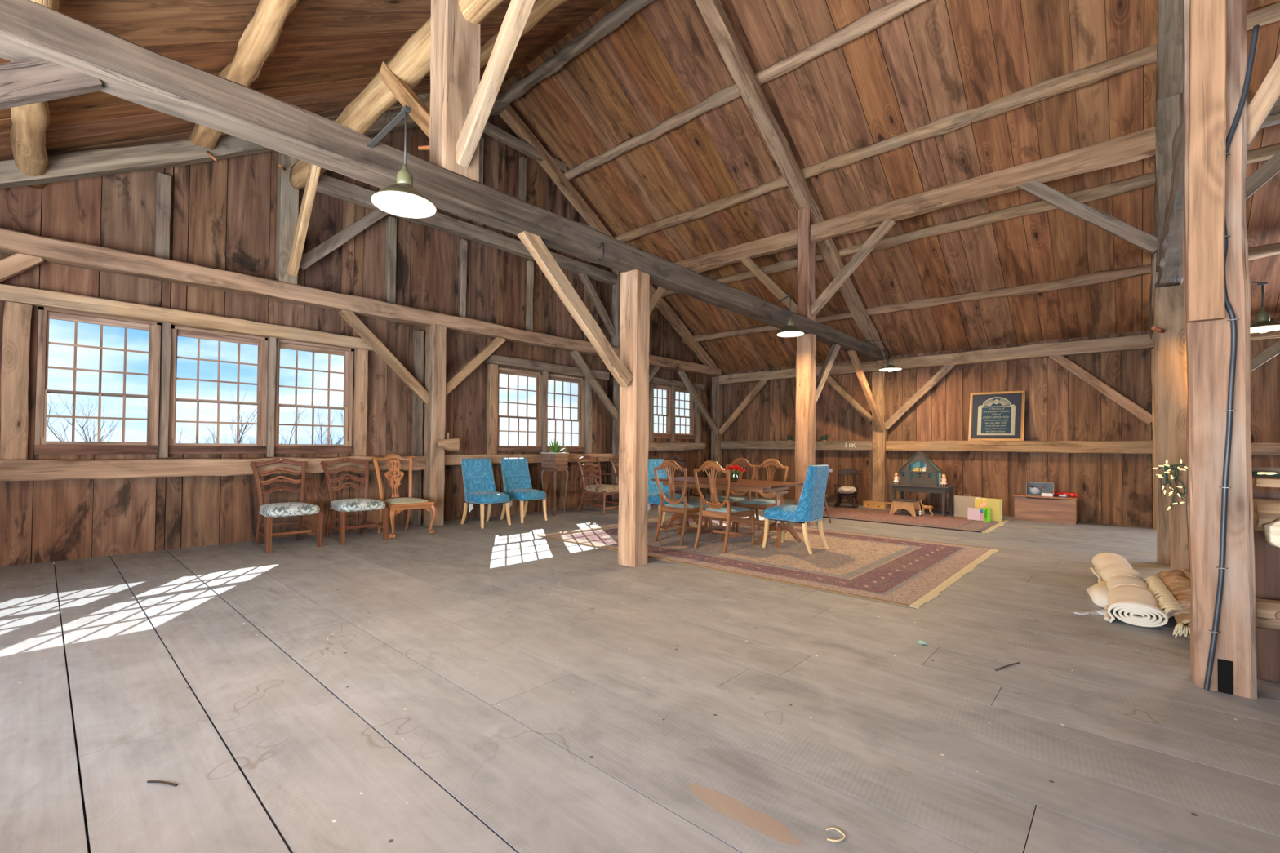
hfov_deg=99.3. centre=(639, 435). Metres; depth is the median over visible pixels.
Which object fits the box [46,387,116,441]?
bare tree
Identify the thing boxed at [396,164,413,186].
socket
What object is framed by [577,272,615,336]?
brace
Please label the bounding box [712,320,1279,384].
wall plate
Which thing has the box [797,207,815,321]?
post
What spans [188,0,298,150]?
purlin
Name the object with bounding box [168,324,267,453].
window
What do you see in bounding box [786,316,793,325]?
socket
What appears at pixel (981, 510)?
pack
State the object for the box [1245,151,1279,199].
brace
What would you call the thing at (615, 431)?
timber post
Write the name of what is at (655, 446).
wall rail
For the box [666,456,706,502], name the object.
chair
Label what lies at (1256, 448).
wall rail
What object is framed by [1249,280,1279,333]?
pendant lamp
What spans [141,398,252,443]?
bare tree
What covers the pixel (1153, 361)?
timber post
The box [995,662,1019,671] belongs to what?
twig
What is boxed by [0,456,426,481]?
wall rail
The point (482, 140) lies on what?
stud
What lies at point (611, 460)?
armchair
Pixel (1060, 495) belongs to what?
pack
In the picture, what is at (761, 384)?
brace
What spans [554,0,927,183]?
purlin
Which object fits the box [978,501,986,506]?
print
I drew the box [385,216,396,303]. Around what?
stud
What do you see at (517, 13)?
brace
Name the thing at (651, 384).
stud
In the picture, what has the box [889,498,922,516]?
step stool
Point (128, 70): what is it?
tie beam
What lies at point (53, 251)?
tie beam
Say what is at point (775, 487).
dining table
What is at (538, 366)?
header
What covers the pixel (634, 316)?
timber post
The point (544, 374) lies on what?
stud
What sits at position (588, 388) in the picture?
stud
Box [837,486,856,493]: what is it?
seat cushion
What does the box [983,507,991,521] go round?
pack
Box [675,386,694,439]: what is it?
window
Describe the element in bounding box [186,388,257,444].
bare tree
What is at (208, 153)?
wooden peg
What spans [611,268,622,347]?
post
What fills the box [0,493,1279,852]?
floor
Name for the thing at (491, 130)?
beam
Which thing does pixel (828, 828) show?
cheese shaving
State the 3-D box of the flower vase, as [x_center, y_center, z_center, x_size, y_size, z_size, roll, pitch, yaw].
[1.232,0.483,7.055,0.258,0.211,0.274,1,-1,-29]
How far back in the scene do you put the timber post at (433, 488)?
8.05 m
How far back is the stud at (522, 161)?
9.53 m
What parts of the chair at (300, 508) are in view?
leg, leg, crest rail, seat, nailhead trim, leg, leg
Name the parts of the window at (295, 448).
sash, sash, sill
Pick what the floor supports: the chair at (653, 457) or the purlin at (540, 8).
the chair at (653, 457)
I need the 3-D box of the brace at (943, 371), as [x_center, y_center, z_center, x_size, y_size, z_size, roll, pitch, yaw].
[5.428,-0.774,10.624,1.308,1.299,0.092,-1,-1,42]
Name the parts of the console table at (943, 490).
leg, leg, leg, leg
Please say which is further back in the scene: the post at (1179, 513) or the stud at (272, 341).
the stud at (272, 341)
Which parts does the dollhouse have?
roof panel, door trim, roof panel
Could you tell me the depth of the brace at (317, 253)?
7.15 m
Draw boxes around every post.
[275,152,298,284]
[422,324,447,526]
[429,0,480,182]
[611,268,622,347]
[611,376,619,506]
[617,269,649,567]
[711,377,723,494]
[795,333,816,526]
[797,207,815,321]
[871,371,888,502]
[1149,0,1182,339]
[1150,348,1156,529]
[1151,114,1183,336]
[1153,284,1187,565]
[1155,93,1182,271]
[1168,464,1190,573]
[1182,0,1257,698]
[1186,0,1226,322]
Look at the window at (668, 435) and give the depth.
12.57 m
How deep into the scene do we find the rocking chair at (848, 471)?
11.11 m
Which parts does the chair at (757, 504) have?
leg, seat frame, seat, leg, shield frame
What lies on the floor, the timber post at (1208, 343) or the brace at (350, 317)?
the timber post at (1208, 343)
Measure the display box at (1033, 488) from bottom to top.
0.220 m
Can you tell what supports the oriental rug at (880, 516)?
on the floor
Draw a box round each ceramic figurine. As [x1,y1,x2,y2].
[786,434,793,440]
[819,434,828,440]
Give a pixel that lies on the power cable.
(1228, 305)
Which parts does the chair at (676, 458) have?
crest rail, leg, leg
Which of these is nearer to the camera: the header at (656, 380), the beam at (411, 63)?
the beam at (411, 63)
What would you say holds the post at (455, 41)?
on the tie beam at (128, 70)
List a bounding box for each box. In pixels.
[540,438,568,467]
[954,494,981,517]
[967,507,980,520]
[974,497,1002,521]
[1026,481,1053,495]
[1041,493,1053,496]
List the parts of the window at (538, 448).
sash, sash, sill, wall rail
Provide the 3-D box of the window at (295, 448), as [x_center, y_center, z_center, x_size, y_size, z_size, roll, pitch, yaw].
[-4.309,-0.490,7.183,0.135,1.440,0.940,-1,-1,42]
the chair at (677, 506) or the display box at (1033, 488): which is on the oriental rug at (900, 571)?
the chair at (677, 506)
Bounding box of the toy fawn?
[919,499,933,515]
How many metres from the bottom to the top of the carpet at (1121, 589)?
0.218 m
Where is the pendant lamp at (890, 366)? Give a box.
[857,339,902,371]
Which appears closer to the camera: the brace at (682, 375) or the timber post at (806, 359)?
the timber post at (806, 359)
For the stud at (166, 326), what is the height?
1.492 m
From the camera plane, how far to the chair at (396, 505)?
7.30 m
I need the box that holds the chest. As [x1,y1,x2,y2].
[1013,493,1079,524]
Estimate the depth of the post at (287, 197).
6.68 m
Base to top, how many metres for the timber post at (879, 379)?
2.768 m
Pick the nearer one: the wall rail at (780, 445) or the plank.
the plank
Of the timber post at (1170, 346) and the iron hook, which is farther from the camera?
the timber post at (1170, 346)
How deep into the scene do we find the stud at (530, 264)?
9.64 m
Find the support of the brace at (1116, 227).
attached to the post at (1169, 110)
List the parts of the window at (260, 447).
sill, sash, sash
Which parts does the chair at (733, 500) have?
leg, seat frame, seat, leg, shield frame, leg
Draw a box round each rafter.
[499,103,718,368]
[693,0,886,364]
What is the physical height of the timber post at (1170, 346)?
2.932 m
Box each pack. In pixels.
[979,508,983,520]
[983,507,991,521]
[1057,494,1067,497]
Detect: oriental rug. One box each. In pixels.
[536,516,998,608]
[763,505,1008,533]
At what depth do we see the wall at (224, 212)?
6.86 m
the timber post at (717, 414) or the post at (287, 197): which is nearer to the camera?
the post at (287, 197)
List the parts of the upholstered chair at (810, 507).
leg, leg, seat, nailhead trim, leg, backrest, leg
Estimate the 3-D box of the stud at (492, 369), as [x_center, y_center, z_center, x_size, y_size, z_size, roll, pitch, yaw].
[-2.468,-0.447,9.102,0.099,1.502,0.157,-1,-1,42]
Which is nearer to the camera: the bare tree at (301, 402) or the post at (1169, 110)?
the post at (1169, 110)
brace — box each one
[0,253,44,281]
[287,163,320,276]
[298,207,389,271]
[337,309,429,404]
[378,61,430,137]
[445,337,505,395]
[455,0,534,168]
[516,231,633,386]
[569,350,617,419]
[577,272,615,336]
[648,365,660,382]
[649,286,666,315]
[676,369,717,435]
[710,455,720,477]
[719,380,768,435]
[740,257,797,314]
[810,218,895,315]
[816,344,840,401]
[826,374,871,423]
[847,350,884,431]
[884,364,955,430]
[1017,180,1157,254]
[1048,355,1152,424]
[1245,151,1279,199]
[1247,53,1279,149]
[1250,340,1279,371]
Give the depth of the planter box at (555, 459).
9.45 m
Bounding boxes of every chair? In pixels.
[249,457,323,553]
[320,457,388,545]
[370,453,436,538]
[461,457,511,528]
[500,457,547,523]
[647,458,686,529]
[649,456,680,489]
[653,459,711,545]
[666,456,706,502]
[693,460,755,552]
[704,457,755,532]
[735,458,788,537]
[761,464,829,554]
[823,468,832,523]
[832,468,861,507]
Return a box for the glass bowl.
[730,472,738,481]
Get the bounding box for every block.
[436,432,459,451]
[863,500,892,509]
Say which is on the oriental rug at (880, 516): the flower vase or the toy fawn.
the toy fawn
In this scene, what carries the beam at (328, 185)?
attached to the post at (287, 197)
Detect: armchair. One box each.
[575,455,618,515]
[608,455,654,509]
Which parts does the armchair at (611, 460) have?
leg, crest rail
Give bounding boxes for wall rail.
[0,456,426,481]
[648,441,706,452]
[720,440,872,450]
[885,440,1152,453]
[1251,443,1279,454]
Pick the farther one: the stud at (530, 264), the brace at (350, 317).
the stud at (530, 264)
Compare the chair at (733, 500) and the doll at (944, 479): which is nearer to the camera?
the chair at (733, 500)
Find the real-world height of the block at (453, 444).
0.275 m
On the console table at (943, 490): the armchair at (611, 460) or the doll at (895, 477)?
the doll at (895, 477)
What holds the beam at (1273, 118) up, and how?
attached to the post at (1169, 110)
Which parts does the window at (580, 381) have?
sash, sash, sill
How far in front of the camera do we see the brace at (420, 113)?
4.54 m
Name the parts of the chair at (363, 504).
leg, leg, crest rail, seat, leg, leg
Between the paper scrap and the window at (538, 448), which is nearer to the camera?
the paper scrap
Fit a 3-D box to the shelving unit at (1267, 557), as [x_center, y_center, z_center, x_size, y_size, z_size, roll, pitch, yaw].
[4.297,0.779,1.990,2.763,0.990,0.030,-1,-1,42]
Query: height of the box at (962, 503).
0.392 m
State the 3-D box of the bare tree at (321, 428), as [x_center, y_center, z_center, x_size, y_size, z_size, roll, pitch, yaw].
[-17.062,1.030,30.195,1.948,7.905,2.827,1,-1,-3]
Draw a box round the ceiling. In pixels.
[0,0,1279,373]
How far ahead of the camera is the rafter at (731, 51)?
7.64 m
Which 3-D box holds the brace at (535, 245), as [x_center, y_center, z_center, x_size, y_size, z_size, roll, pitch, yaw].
[-0.548,-1.129,4.993,0.091,1.260,1.353,-1,-1,42]
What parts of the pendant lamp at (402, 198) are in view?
bracket arm, lamp shade, bulb, rod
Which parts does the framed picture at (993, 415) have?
inked panel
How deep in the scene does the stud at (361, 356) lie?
7.50 m
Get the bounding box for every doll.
[893,472,899,484]
[940,474,946,486]
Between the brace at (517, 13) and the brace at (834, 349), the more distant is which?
the brace at (834, 349)
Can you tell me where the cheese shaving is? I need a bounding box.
[826,827,845,841]
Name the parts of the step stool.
panel, panel, panel, panel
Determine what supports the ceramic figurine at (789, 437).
on the wall rail at (780, 445)
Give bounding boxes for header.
[0,284,382,351]
[484,354,609,380]
[649,377,704,390]
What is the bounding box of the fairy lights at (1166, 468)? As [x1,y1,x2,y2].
[1152,458,1187,510]
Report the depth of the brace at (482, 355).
8.59 m
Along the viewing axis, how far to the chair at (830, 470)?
8.68 m
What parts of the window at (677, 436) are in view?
sash, sash, sill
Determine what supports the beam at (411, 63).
attached to the post at (455, 41)
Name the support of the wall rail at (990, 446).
attached to the timber post at (1153, 361)
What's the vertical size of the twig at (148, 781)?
0.009 m
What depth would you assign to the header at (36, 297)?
5.98 m
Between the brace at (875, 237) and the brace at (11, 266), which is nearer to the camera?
the brace at (11, 266)
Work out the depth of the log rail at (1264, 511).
2.74 m
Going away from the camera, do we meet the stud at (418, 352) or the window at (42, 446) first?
the window at (42, 446)
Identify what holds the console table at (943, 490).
on the oriental rug at (880, 516)
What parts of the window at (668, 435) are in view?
sash, sash, sill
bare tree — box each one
[45,407,119,441]
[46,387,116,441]
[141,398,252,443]
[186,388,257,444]
[235,427,284,444]
[279,401,309,444]
[302,426,342,444]
[314,386,344,444]
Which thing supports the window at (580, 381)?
in the wall at (224, 212)
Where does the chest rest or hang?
on the floor
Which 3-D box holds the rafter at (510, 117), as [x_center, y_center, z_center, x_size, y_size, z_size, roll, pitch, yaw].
[-0.226,-3.563,11.329,0.207,3.959,6.449,-1,-1,42]
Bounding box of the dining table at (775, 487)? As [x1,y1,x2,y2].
[651,476,804,548]
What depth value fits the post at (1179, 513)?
4.62 m
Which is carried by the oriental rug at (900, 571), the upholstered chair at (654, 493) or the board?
the upholstered chair at (654, 493)
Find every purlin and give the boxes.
[8,0,60,188]
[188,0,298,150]
[422,0,567,110]
[496,0,654,104]
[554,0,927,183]
[613,0,1279,242]
[649,142,1279,300]
[681,243,1279,344]
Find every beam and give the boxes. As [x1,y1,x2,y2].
[0,0,889,360]
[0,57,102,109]
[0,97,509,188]
[0,227,721,377]
[289,0,505,191]
[315,173,617,284]
[417,93,567,173]
[649,126,1155,284]
[1247,97,1279,128]
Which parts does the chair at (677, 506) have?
leg, shield frame, leg, leg, seat frame, seat, leg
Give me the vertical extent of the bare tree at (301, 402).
6.954 m
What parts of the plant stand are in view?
leg, leg, leg, leg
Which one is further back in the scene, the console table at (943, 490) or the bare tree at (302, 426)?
the bare tree at (302, 426)
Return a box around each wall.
[0,106,712,567]
[721,317,1279,527]
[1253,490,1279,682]
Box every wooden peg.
[206,151,216,160]
[417,145,429,150]
[1151,326,1165,333]
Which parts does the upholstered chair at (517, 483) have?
leg, backrest, leg, leg, seat, leg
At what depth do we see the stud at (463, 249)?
8.67 m
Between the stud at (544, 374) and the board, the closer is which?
the board
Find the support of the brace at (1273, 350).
attached to the timber post at (1153, 361)
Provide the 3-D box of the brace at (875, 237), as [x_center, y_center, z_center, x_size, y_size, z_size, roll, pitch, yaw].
[3.091,-2.473,8.038,1.277,1.239,0.091,-1,-1,42]
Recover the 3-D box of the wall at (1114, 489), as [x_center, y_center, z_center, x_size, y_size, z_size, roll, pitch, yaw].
[6.572,-0.108,9.863,12.500,3.100,0.075,-1,-1,42]
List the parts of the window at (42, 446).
sill, sash, sash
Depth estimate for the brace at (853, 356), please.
10.28 m
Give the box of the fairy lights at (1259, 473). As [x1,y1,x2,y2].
[1252,471,1279,476]
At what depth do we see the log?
2.64 m
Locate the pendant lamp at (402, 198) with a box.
[366,104,436,217]
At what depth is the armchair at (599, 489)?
9.77 m
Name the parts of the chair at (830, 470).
leg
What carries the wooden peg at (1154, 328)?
attached to the timber post at (1170, 346)
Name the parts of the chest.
lid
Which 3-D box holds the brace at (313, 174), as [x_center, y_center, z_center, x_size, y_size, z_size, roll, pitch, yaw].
[-3.918,-2.633,6.378,1.012,1.360,0.093,-1,-1,42]
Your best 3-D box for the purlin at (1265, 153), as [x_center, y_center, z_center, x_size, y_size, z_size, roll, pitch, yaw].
[4.822,-3.125,7.962,12.505,0.186,0.203,-1,-1,42]
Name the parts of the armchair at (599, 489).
leg, crest rail, arm, leg, seat frame, seat, leg, arm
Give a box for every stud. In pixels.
[0,301,32,459]
[153,172,171,259]
[158,322,171,457]
[266,337,276,457]
[352,348,368,456]
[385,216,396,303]
[409,329,424,525]
[457,239,467,317]
[473,137,484,226]
[486,364,497,453]
[517,156,526,240]
[525,260,533,332]
[540,371,548,453]
[583,377,591,453]
[648,382,653,441]
[670,386,675,441]
[693,389,701,442]
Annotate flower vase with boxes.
[724,465,745,481]
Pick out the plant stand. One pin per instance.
(554, 470)
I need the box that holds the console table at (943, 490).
[887,482,956,516]
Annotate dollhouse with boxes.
[897,451,943,486]
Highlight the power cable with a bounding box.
[1203,24,1259,690]
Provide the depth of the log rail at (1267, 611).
2.73 m
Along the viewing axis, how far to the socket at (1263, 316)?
5.13 m
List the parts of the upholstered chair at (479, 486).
leg, nailhead trim, backrest, leg, seat, leg, leg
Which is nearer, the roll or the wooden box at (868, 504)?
the roll
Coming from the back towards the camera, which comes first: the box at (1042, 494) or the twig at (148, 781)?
the box at (1042, 494)
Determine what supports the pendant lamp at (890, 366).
hanging from the tie beam at (128, 70)
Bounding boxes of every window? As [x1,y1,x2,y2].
[34,306,160,454]
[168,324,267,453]
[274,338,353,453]
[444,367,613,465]
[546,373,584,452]
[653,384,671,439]
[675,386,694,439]
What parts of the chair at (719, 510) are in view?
leg, shield frame, leg, leg, seat frame, seat, leg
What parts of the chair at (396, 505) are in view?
leg, leg, crest rail, seat, leg, seat frame, leg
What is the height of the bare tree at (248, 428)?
5.608 m
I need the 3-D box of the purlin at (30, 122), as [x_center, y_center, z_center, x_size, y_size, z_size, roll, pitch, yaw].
[-1.337,-2.557,1.150,12.513,0.258,0.258,-1,-1,42]
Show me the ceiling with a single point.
(935, 60)
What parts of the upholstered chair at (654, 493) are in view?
backrest, leg, seat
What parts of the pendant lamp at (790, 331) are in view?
bracket arm, lamp shade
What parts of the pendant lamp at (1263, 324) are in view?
bracket arm, rod, bulb, lamp shade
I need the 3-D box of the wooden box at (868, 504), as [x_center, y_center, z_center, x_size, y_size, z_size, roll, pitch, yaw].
[4.781,1.385,10.915,0.226,0.125,0.515,2,-2,-44]
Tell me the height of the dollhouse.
0.612 m
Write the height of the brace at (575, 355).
1.295 m
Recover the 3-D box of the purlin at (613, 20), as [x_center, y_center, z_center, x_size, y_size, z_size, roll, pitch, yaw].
[2.140,-5.585,5.023,12.504,0.225,0.234,-1,-1,42]
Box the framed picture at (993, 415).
[968,390,1025,440]
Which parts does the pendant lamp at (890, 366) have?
bracket arm, lamp shade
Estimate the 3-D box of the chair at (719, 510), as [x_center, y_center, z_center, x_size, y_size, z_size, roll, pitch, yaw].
[1.002,0.808,6.490,0.513,1.036,0.616,-1,-1,42]
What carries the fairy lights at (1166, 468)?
hanging from the post at (1179, 513)
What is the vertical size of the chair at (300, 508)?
1.030 m
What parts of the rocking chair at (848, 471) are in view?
seat, crest rail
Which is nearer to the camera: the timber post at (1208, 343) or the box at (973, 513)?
the timber post at (1208, 343)
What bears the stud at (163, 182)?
attached to the wall at (224, 212)
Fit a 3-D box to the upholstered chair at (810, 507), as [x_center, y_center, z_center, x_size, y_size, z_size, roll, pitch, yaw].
[1.843,0.834,6.433,0.670,1.000,0.538,-1,-1,42]
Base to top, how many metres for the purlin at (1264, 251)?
0.190 m
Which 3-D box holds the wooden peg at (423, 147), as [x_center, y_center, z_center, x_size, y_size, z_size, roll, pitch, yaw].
[-1.599,-2.184,4.125,0.182,0.046,0.034,0,-1,16]
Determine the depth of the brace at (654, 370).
11.82 m
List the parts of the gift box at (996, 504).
picture panel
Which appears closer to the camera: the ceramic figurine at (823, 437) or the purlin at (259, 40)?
the purlin at (259, 40)
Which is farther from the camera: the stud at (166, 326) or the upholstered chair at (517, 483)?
the upholstered chair at (517, 483)
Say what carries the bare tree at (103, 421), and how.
on the ground
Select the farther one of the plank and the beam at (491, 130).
the beam at (491, 130)
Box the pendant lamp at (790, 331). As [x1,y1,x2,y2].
[773,293,804,337]
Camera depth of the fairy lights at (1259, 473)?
2.82 m
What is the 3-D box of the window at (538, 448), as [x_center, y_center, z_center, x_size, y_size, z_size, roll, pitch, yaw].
[-1.875,-0.330,9.765,0.274,1.641,3.743,-1,-1,42]
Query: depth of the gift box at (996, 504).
9.00 m
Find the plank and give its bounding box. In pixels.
[1252,476,1279,487]
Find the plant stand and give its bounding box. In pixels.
[540,466,568,515]
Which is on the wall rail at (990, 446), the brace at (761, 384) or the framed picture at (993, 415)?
the framed picture at (993, 415)
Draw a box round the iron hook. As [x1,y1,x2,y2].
[598,242,604,261]
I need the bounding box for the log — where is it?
[1262,518,1279,547]
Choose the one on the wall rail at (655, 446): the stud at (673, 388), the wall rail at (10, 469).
the stud at (673, 388)
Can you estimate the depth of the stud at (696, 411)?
13.34 m
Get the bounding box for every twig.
[146,780,177,786]
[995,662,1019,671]
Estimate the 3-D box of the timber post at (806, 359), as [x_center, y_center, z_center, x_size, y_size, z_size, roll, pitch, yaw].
[2.582,-0.103,8.486,0.262,2.975,0.233,-1,-1,42]
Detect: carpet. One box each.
[1086,552,1168,626]
[1142,569,1191,638]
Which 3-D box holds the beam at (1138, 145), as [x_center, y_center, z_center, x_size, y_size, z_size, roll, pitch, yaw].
[2.619,-3.147,8.505,7.908,0.280,0.175,-1,-1,42]
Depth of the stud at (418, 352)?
8.11 m
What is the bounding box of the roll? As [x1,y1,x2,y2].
[1051,491,1078,497]
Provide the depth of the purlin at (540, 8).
6.17 m
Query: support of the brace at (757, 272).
attached to the post at (806, 217)
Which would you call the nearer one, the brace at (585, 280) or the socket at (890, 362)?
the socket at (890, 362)
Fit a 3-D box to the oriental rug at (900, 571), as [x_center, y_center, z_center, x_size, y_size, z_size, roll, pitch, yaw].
[1.449,1.335,6.840,4.705,0.013,3.263,-1,-1,42]
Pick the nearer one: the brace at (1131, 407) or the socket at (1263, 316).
the socket at (1263, 316)
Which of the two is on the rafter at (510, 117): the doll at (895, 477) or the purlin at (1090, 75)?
the purlin at (1090, 75)
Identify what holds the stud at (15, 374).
on the wall rail at (10, 469)
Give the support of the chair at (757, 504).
on the oriental rug at (900, 571)
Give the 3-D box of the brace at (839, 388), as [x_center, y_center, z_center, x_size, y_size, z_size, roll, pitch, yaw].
[4.406,-0.835,11.553,1.129,1.157,0.092,-1,-1,42]
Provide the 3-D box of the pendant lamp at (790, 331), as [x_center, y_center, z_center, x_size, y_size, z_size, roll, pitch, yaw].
[2.034,-1.651,7.399,0.357,0.552,0.406,1,-1,-11]
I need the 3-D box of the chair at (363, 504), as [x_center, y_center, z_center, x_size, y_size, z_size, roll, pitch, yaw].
[-3.612,0.794,6.896,0.752,1.030,0.590,-1,-1,42]
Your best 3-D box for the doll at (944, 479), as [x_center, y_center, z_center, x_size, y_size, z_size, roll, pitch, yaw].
[5.393,0.787,9.669,0.104,0.221,0.105,1,-1,-38]
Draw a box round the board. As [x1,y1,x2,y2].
[1251,466,1279,477]
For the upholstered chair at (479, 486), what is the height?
1.000 m
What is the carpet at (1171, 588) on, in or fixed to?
on the floor
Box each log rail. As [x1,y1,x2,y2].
[1253,498,1279,531]
[1255,598,1279,631]
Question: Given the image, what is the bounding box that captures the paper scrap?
[917,640,928,645]
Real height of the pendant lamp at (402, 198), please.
0.586 m
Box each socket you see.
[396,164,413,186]
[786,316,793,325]
[887,357,893,365]
[1255,307,1270,322]
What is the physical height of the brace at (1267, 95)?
1.388 m

